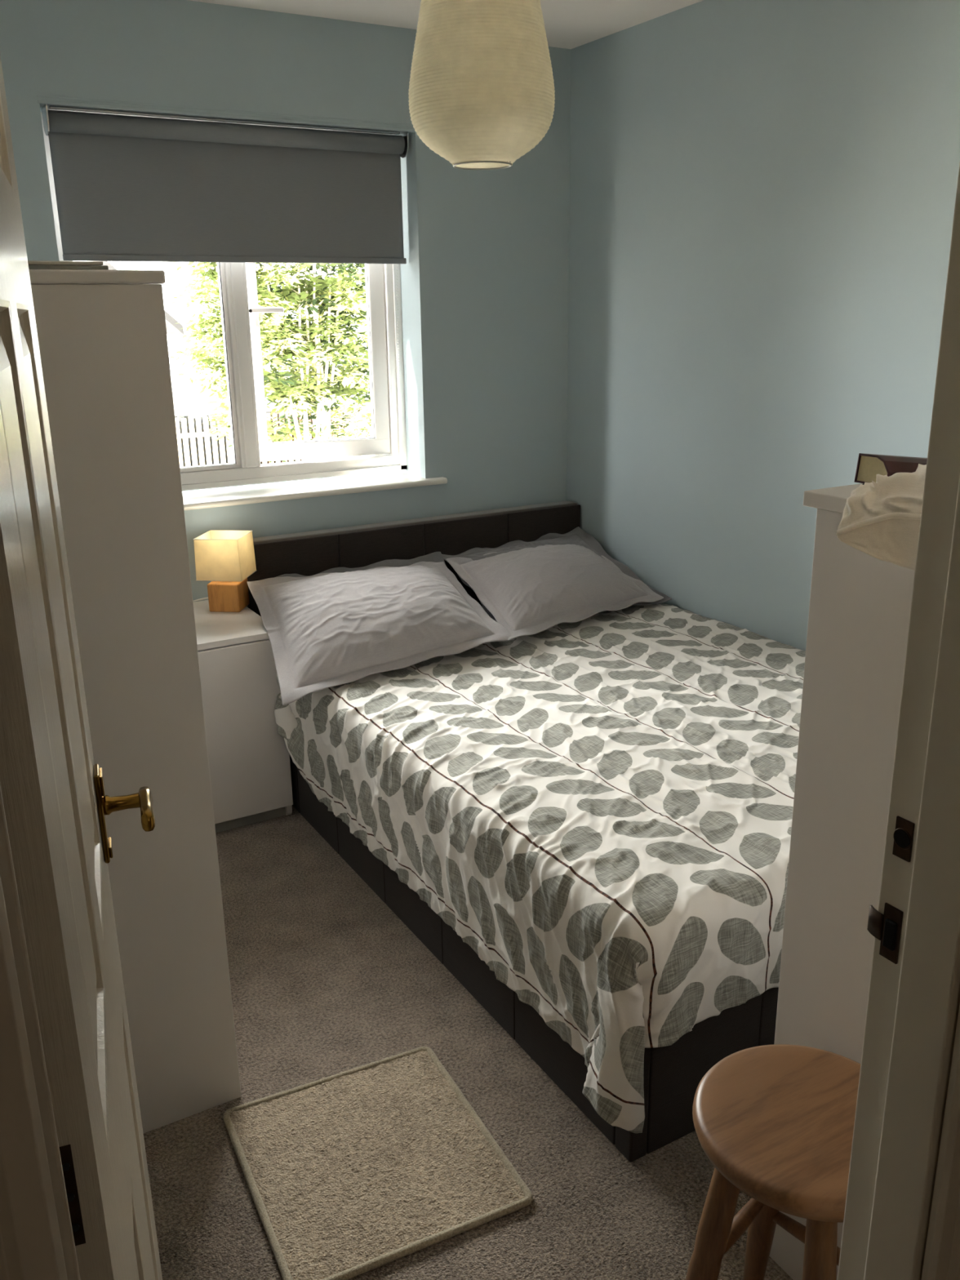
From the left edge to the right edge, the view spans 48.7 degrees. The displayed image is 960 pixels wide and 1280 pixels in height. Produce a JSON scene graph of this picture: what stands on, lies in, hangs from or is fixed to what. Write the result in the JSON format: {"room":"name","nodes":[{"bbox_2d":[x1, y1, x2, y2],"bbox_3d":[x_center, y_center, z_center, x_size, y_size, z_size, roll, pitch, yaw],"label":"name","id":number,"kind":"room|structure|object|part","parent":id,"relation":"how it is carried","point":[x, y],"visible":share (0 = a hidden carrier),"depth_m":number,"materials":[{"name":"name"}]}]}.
{"room":"bedroom","nodes":[
{"label":"bedroom","id":0,"kind":"room"},
{"bbox_2d":[0,0,570,601],"bbox_3d":[-0.797,-0.736,3.477,2.420,2.314,0.300,-11,20,-29],"label":"wall","id":1,"kind":"structure","parent":0,"point":[485,274],"depth_m":3.53,"materials":[{"name":"blue paint"}]},
{"bbox_2d":[40,111,407,491],"bbox_3d":[-0.797,-1.065,3.463,1.136,1.101,0.162,-11,20,-29],"label":"window","id":2,"kind":"structure","parent":1,"relation":"in","point":[240,308],"depth_m":3.62,"materials":[{"name":"white plastic"}]},
{"bbox_3d":[-0.710,-1.077,3.508,0.118,0.085,0.049,-7,18,-18],"label":"handle","id":3,"kind":"part","parent":2,"relation":"part of","materials":[{"name":"white plastic"}]},
{"bbox_3d":[-0.563,-1.116,3.603,0.487,0.984,0.050,-7,18,-18],"label":"sash","id":4,"kind":"part","parent":2,"relation":"part of","materials":[{"name":"white plastic"}]},
{"bbox_2d":[36,94,415,132],"bbox_3d":[-0.698,-1.543,3.118,1.136,0.021,0.012,-11,20,-29],"label":"trim","id":5,"kind":"structure","parent":1,"relation":"attached to","point":[42,102],"depth_m":3.08,"materials":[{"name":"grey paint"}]},
{"bbox_2d":[182,473,447,510],"bbox_3d":[-0.708,-0.479,3.496,1.268,0.021,0.185,-11,20,-29],"label":"window sill","id":6,"kind":"structure","parent":1,"relation":"attached to","point":[284,492],"depth_m":3.52,"materials":[{"name":"white paint"}]},
{"bbox_2d":[188,0,702,48],"bbox_3d":[0.079,-1.234,0.960,3.450,0.100,5.100,-11,20,-29],"label":"ceiling","id":7,"kind":"structure","parent":0,"point":[568,24],"depth_m":3.12,"materials":[{"name":"paint"}]},
{"bbox_2d":[408,0,555,169],"bbox_3d":[0.001,-1.182,1.943,0.274,0.578,0.274,-4,18,-11],"label":"pendant light","id":8,"kind":"object","parent":7,"relation":"hanging from","point":[482,95],"visible":1,"depth_m":1.89,"materials":[{"name":"paper"}]},
{"bbox_2d":[143,804,792,1279],"bbox_3d":[0.114,1.082,1.677,3.450,0.120,5.100,-11,20,-29],"label":"floor","id":9,"kind":"structure","parent":0,"point":[326,980],"depth_m":2.06,"materials":[{"name":"beige carpet"}]},
{"bbox_2d":[28,269,241,1133],"bbox_3d":[-0.917,0.113,2.050,0.569,1.539,0.782,-11,20,-29],"label":"cabinet","id":10,"kind":"object","parent":9,"relation":"on","point":[102,335],"visible":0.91,"depth_m":1.77,"materials":[{"name":"white laminate"}]},
{"bbox_2d":[28,265,108,270],"bbox_3d":[-0.793,-0.569,1.634,0.372,0.006,0.276,-11,20,-29],"label":"folder","id":11,"kind":"object","parent":10,"relation":"on","point":[30,267],"visible":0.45,"depth_m":1.58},
{"bbox_2d":[27,261,103,265],"bbox_3d":[-0.796,-0.572,1.622,0.376,0.005,0.252,-11,20,-29],"label":"folder","id":12,"kind":"object","parent":11,"relation":"on","point":[29,263],"visible":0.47,"depth_m":1.58,"materials":[{"name":"laminate"}]},
{"bbox_3d":[-0.928,-0.612,1.826,0.569,0.020,0.782,-11,20,-29],"label":"panel","id":13,"kind":"part","parent":10,"relation":"part of","materials":[{"name":"white laminate"}]},
{"bbox_2d":[193,600,293,832],"bbox_3d":[-0.863,0.234,3.249,0.413,0.597,0.468,-11,20,-29],"label":"nightstand","id":14,"kind":"object","parent":9,"relation":"on","point":[250,766],"visible":0.44,"depth_m":3.09,"materials":[{"name":"white laminate"}]},
{"bbox_2d":[192,529,257,612],"bbox_3d":[-0.894,-0.213,3.293,0.368,0.233,0.145,1,17,7],"label":"table lamp","id":15,"kind":"object","parent":14,"relation":"on","point":[226,559],"visible":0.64,"depth_m":3.23,"materials":[{"name":"beige fabric"}]},
{"bbox_3d":[-0.954,-0.113,3.314,0.260,0.029,0.011,-4,17,-10],"label":"power cord","id":16,"kind":"part","parent":15,"relation":"part of","materials":[{"name":"white paint"}]},
{"bbox_3d":[-0.785,-0.321,3.246,0.139,0.002,0.139,1,17,7],"label":"shade trim","id":17,"kind":"part","parent":15,"relation":"part of","materials":[{"name":"beige fabric"}]},
{"bbox_3d":[-0.784,-0.261,3.265,0.142,0.129,0.142,1,17,7],"label":"lamp shade","id":18,"kind":"part","parent":15,"relation":"part of","materials":[{"name":"beige fabric"}]},
{"bbox_3d":[-0.783,-0.200,3.284,0.145,0.002,0.145,1,17,7],"label":"shade trim","id":19,"kind":"part","parent":15,"relation":"part of","materials":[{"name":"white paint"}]},
{"bbox_3d":[-0.869,-0.042,3.167,0.413,0.019,0.461,-11,20,-29],"label":"panel","id":20,"kind":"part","parent":14,"relation":"part of","materials":[{"name":"white laminate"}]},
{"bbox_3d":[-0.699,0.210,3.351,0.016,0.578,0.450,-11,20,-29],"label":"panel","id":21,"kind":"part","parent":14,"relation":"part of","materials":[{"name":"white laminate"}]},
{"bbox_2d":[222,1046,533,1279],"bbox_3d":[-0.200,0.937,1.932,0.435,0.014,0.464,-9,19,-25],"label":"rug","id":22,"kind":"object","parent":9,"relation":"on","point":[348,1174],"visible":1,"depth_m":1.90,"materials":[{"name":"beige carpet"}]},
{"bbox_2d":[246,500,778,1162],"bbox_3d":[0.302,0.206,2.966,1.298,0.785,2.081,-11,20,-29],"label":"bed","id":23,"kind":"object","parent":9,"relation":"on","point":[673,1074],"visible":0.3,"depth_m":2.54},
{"bbox_3d":[-0.602,0.044,3.526,0.321,0.766,0.011,-11,20,-29],"label":"headboard panel","id":24,"kind":"part","parent":23,"relation":"part of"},
{"bbox_3d":[-0.640,0.331,3.369,0.014,0.335,0.350,-11,20,-29],"label":"rail panel","id":25,"kind":"part","parent":23,"relation":"part of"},
{"bbox_3d":[-0.474,0.413,3.097,0.014,0.335,0.303,-11,20,-29],"label":"rail panel","id":26,"kind":"part","parent":23,"relation":"part of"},
{"bbox_2d":[275,551,445,577],"bbox_3d":[-0.332,-0.111,3.339,0.718,0.174,0.497,-11,20,-29],"label":"pillow","id":27,"kind":"object","parent":23,"relation":"on","point":[436,557],"visible":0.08,"depth_m":3.56,"materials":[{"name":"grey fabric"}]},
{"bbox_3d":[-0.320,0.489,2.843,0.014,0.335,0.306,-11,20,-29],"label":"rail panel","id":28,"kind":"part","parent":23,"relation":"part of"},
{"bbox_2d":[246,561,514,705],"bbox_3d":[-0.320,-0.066,3.182,0.802,0.210,0.617,-11,20,-29],"label":"pillow","id":29,"kind":"object","parent":23,"relation":"on","point":[325,630],"visible":1,"depth_m":3.07,"materials":[{"name":"grey fabric"}]},
{"bbox_3d":[-0.326,-0.007,3.679,0.314,0.766,0.011,-11,20,-29],"label":"headboard panel","id":30,"kind":"part","parent":23,"relation":"part of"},
{"bbox_3d":[-0.202,-0.042,3.794,1.297,0.785,0.080,-11,20,-29],"label":"headboard","id":31,"kind":"part","parent":23,"relation":"part of","materials":[{"name":"black leather"}]},
{"bbox_3d":[-0.163,0.567,2.586,0.014,0.335,0.313,-11,20,-29],"label":"rail panel","id":32,"kind":"part","parent":23,"relation":"part of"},
{"bbox_3d":[-0.043,-0.060,3.835,0.336,0.766,0.011,-11,20,-29],"label":"headboard panel","id":33,"kind":"part","parent":23,"relation":"part of","materials":[{"name":"black leather"}]},
{"bbox_3d":[-0.004,0.645,2.324,0.014,0.335,0.316,-11,20,-29],"label":"rail panel","id":34,"kind":"part","parent":23,"relation":"part of","materials":[{"name":"black wood"}]},
{"bbox_3d":[0.241,-0.113,3.992,0.318,0.766,0.011,-11,20,-29],"label":"headboard panel","id":35,"kind":"part","parent":23,"relation":"part of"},
{"bbox_2d":[441,526,671,622],"bbox_3d":[0.233,-0.218,3.600,0.630,0.182,0.546,-11,20,-29],"label":"pillow","id":36,"kind":"object","parent":23,"relation":"on","point":[577,536],"visible":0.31,"depth_m":3.76,"materials":[{"name":"grey fabric"}]},
{"bbox_3d":[0.163,0.728,2.049,0.014,0.335,0.343,-11,20,-29],"label":"rail panel","id":37,"kind":"part","parent":23,"relation":"part of","materials":[{"name":"black leather"}]},
{"bbox_3d":[0.413,0.755,1.950,0.263,0.335,0.014,-11,20,-29],"label":"rail panel","id":38,"kind":"part","parent":23,"relation":"part of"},
{"bbox_3d":[0.675,0.706,2.095,0.340,0.335,0.014,-11,20,-29],"label":"rail panel","id":39,"kind":"part","parent":23,"relation":"part of","materials":[{"name":"black wood"}]},
{"bbox_3d":[0.319,0.271,2.964,1.229,0.262,1.953,-11,20,-29],"label":"mattress","id":40,"kind":"object","parent":23,"relation":"on","visible":0},
{"bbox_2d":[274,603,805,1133],"bbox_3d":[0.390,0.362,2.757,1.389,0.448,1.701,-11,20,-29],"label":"duvet","id":41,"kind":"object","parent":40,"relation":"on","point":[599,806],"visible":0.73,"depth_m":2.30,"materials":[{"name":"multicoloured fabric"}]},
{"bbox_2d":[446,544,663,640],"bbox_3d":[0.229,-0.193,3.501,0.703,0.155,0.585,-11,20,-29],"label":"pillow","id":42,"kind":"object","parent":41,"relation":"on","point":[527,591],"visible":0.98,"depth_m":3.42,"materials":[{"name":"grey fabric"}]},
{"bbox_2d":[685,1044,861,1279],"bbox_3d":[0.416,0.837,1.408,0.285,0.502,0.285,-14,22,-37],"label":"stool","id":43,"kind":"object","parent":9,"relation":"on","point":[775,1123],"visible":0.7,"depth_m":1.34,"materials":[{"name":"brown wood"}]},
{"bbox_3d":[0.295,0.852,1.408,0.100,0.476,0.040,-1,17,-1],"label":"leg","id":44,"kind":"part","parent":43,"relation":"part of","materials":[{"name":"brown wood"}]},
{"bbox_3d":[0.412,0.813,1.528,0.040,0.476,0.100,-2,17,-3],"label":"leg","id":45,"kind":"part","parent":43,"relation":"part of","materials":[{"name":"brown wood"}]},
{"bbox_3d":[0.409,0.885,1.296,0.040,0.476,0.100,1,17,5],"label":"leg","id":46,"kind":"part","parent":43,"relation":"part of","materials":[{"name":"brown wood"}]},
{"bbox_2d":[768,483,915,1279],"bbox_3d":[0.892,0.387,1.585,0.804,1.240,0.442,-11,20,-29],"label":"dresser","id":47,"kind":"object","parent":9,"relation":"on","point":[860,606],"visible":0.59,"depth_m":1.43,"materials":[{"name":"white laminate"}]},
{"bbox_3d":[0.883,-0.196,1.405,0.804,0.020,0.442,-11,20,-29],"label":"panel","id":48,"kind":"part","parent":47,"relation":"part of","materials":[{"name":"white laminate"}]},
{"bbox_2d":[835,463,926,570],"bbox_3d":[0.634,-0.137,1.218,0.339,0.149,0.311,-11,20,-29],"label":"cloth","id":49,"kind":"object","parent":47,"relation":"on","point":[881,519],"visible":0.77,"depth_m":1.24,"materials":[{"name":"white fabric"}]},
{"bbox_2d":[853,453,927,484],"bbox_3d":[0.548,-0.213,1.345,0.153,0.054,0.050,-11,20,-29],"label":"picture frame","id":50,"kind":"object","parent":47,"relation":"on","point":[868,465],"visible":0.5,"depth_m":1.31,"materials":[{"name":"black wood"}]},
{"bbox_2d":[566,0,959,650],"bbox_3d":[1.036,-0.586,2.903,0.150,2.314,3.170,-11,20,-29],"label":"wall","id":51,"kind":"structure","parent":0,"point":[762,193],"depth_m":3.08,"materials":[{"name":"blue paint"}]},
{"bbox_3d":[0.702,0.004,1.016,2.420,2.314,0.090,-11,20,-29],"label":"wall","id":52,"kind":"structure","parent":0,"visible":0},
{"bbox_2d":[0,54,162,1279],"bbox_3d":[-0.310,0.226,0.889,0.092,1.977,0.648,-7,18,-18],"label":"door","id":53,"kind":"structure","parent":52,"relation":"in","point":[56,805],"depth_m":0.68,"materials":[{"name":"white paint"}]},
{"bbox_3d":[-0.379,-0.498,0.791,0.009,0.284,0.193,-7,18,-18],"label":"panel","id":54,"kind":"part","parent":53,"relation":"part of","materials":[{"name":"white wood"}]},
{"bbox_3d":[-0.281,0.057,0.701,0.043,0.537,0.192,-11,20,-29],"label":"panel","id":55,"kind":"part","parent":53,"relation":"part of","materials":[{"name":"white wood"}]},
{"bbox_3d":[-0.371,-0.016,0.941,0.009,0.537,0.193,-7,18,-18],"label":"panel","id":56,"kind":"part","parent":53,"relation":"part of","materials":[{"name":"white wood"}]},
{"bbox_3d":[-0.272,0.759,0.918,0.009,0.557,0.195,-7,18,-18],"label":"panel","id":57,"kind":"part","parent":53,"relation":"part of","materials":[{"name":"white wood"}]},
{"bbox_3d":[-0.360,0.686,1.158,0.042,0.557,0.190,-11,20,-29],"label":"panel","id":58,"kind":"part","parent":53,"relation":"part of","materials":[{"name":"white wood"}]},
{"bbox_3d":[-0.356,0.180,1.131,0.015,0.023,0.076,-7,18,-18],"label":"lever","id":59,"kind":"part","parent":53,"relation":"part of","materials":[{"name":"gold metal"}]},
{"bbox_2d":[0,163,959,1279],"bbox_3d":[0.076,0.240,0.695,0.810,2.070,0.108,-11,20,-29],"label":"door frame","id":60,"kind":"structure","parent":52,"relation":"attached to","point":[901,1221],"depth_m":0.85,"materials":[{"name":"white paint"}]},
{"bbox_3d":[-0.221,0.311,0.481,0.068,2.070,0.018,-11,20,-29],"label":"architrave","id":61,"kind":"part","parent":60,"relation":"part of","materials":[{"name":"white paint"}]},
{"bbox_3d":[0.419,0.191,0.835,0.068,2.070,0.018,-11,20,-29],"label":"architrave","id":62,"kind":"part","parent":60,"relation":"part of","materials":[{"name":"white paint"}]},
{"bbox_2d":[866,902,903,964],"bbox_3d":[0.348,0.250,0.918,0.006,0.051,0.035,-9,19,-25],"label":"strike plate","id":63,"kind":"object","parent":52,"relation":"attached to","point":[886,927],"visible":1,"depth_m":0.91,"materials":[{"name":"brown metal"}]},
{"bbox_3d":[0.353,0.252,0.911,0.003,0.051,0.018,-11,20,-29],"label":"plate","id":64,"kind":"part","parent":63,"relation":"part of","materials":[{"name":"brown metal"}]},
{"bbox_2d":[892,815,915,862],"bbox_3d":[0.352,0.166,0.883,0.004,0.036,0.018,-11,20,-29],"label":"strike plate","id":65,"kind":"object","parent":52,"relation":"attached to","point":[903,835],"visible":1,"depth_m":0.88,"materials":[{"name":"brown metal"}]},
{"label":"outside","id":66,"kind":"structure","parent":0,"visible":0},
{"bbox_2d":[171,372,370,410],"bbox_3d":[-17.373,-5.970,34.237,80.000,0.200,69.500,-11,20,-29],"label":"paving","id":67,"kind":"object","parent":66,"point":[175,384],"depth_m":64.82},
{"bbox_2d":[102,261,183,334],"bbox_3d":[-13.452,-7.971,26.052,9.900,8.350,8.800,-11,20,-29],"label":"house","id":68,"kind":"structure","parent":67,"relation":"on","point":[173,326],"depth_m":24.80,"materials":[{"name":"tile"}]},
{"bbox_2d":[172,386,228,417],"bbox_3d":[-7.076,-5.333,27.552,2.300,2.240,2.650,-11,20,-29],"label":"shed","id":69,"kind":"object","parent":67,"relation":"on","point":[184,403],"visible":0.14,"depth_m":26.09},
{"bbox_2d":[168,262,315,442],"bbox_3d":[-4.111,-4.456,18.529,2.558,5.828,2.226,-3,17,-6],"label":"leafy tree","id":70,"kind":"object","parent":67,"relation":"on","point":[214,321],"visible":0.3,"depth_m":18.00,"materials":[{"name":"green plant"}]},
{"bbox_2d":[174,404,370,466],"bbox_3d":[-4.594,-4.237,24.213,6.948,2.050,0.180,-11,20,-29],"label":"fence","id":71,"kind":"object","parent":67,"relation":"on","point":[184,435],"visible":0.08,"depth_m":23.24,"materials":[{"name":"white wood"}]},
{"bbox_3d":[-4.641,-4.758,23.969,6.800,0.090,0.050,-11,20,-29],"label":"rail","id":72,"kind":"part","parent":71,"relation":"part of","materials":[{"name":"white wood"}]},
{"bbox_2d":[191,262,370,461],"bbox_3d":[-3.236,-5.199,19.822,4.172,6.456,3.474,-11,20,-29],"label":"leafy tree","id":73,"kind":"object","parent":67,"relation":"on","point":[323,395],"visible":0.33,"depth_m":19.39,"materials":[{"name":"green plant"}]},
{"bbox_2d":[213,262,371,462],"bbox_3d":[-3.332,-6.012,21.797,4.294,6.850,3.583,-11,20,-29],"label":"tree","id":74,"kind":"object","parent":67,"relation":"on","point":[284,432],"visible":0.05,"depth_m":21.75,"materials":[{"name":"green plant"}]},
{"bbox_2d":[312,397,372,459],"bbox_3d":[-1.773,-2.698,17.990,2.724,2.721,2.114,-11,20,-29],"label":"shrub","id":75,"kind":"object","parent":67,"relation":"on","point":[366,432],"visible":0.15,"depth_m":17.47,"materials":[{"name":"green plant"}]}
]}

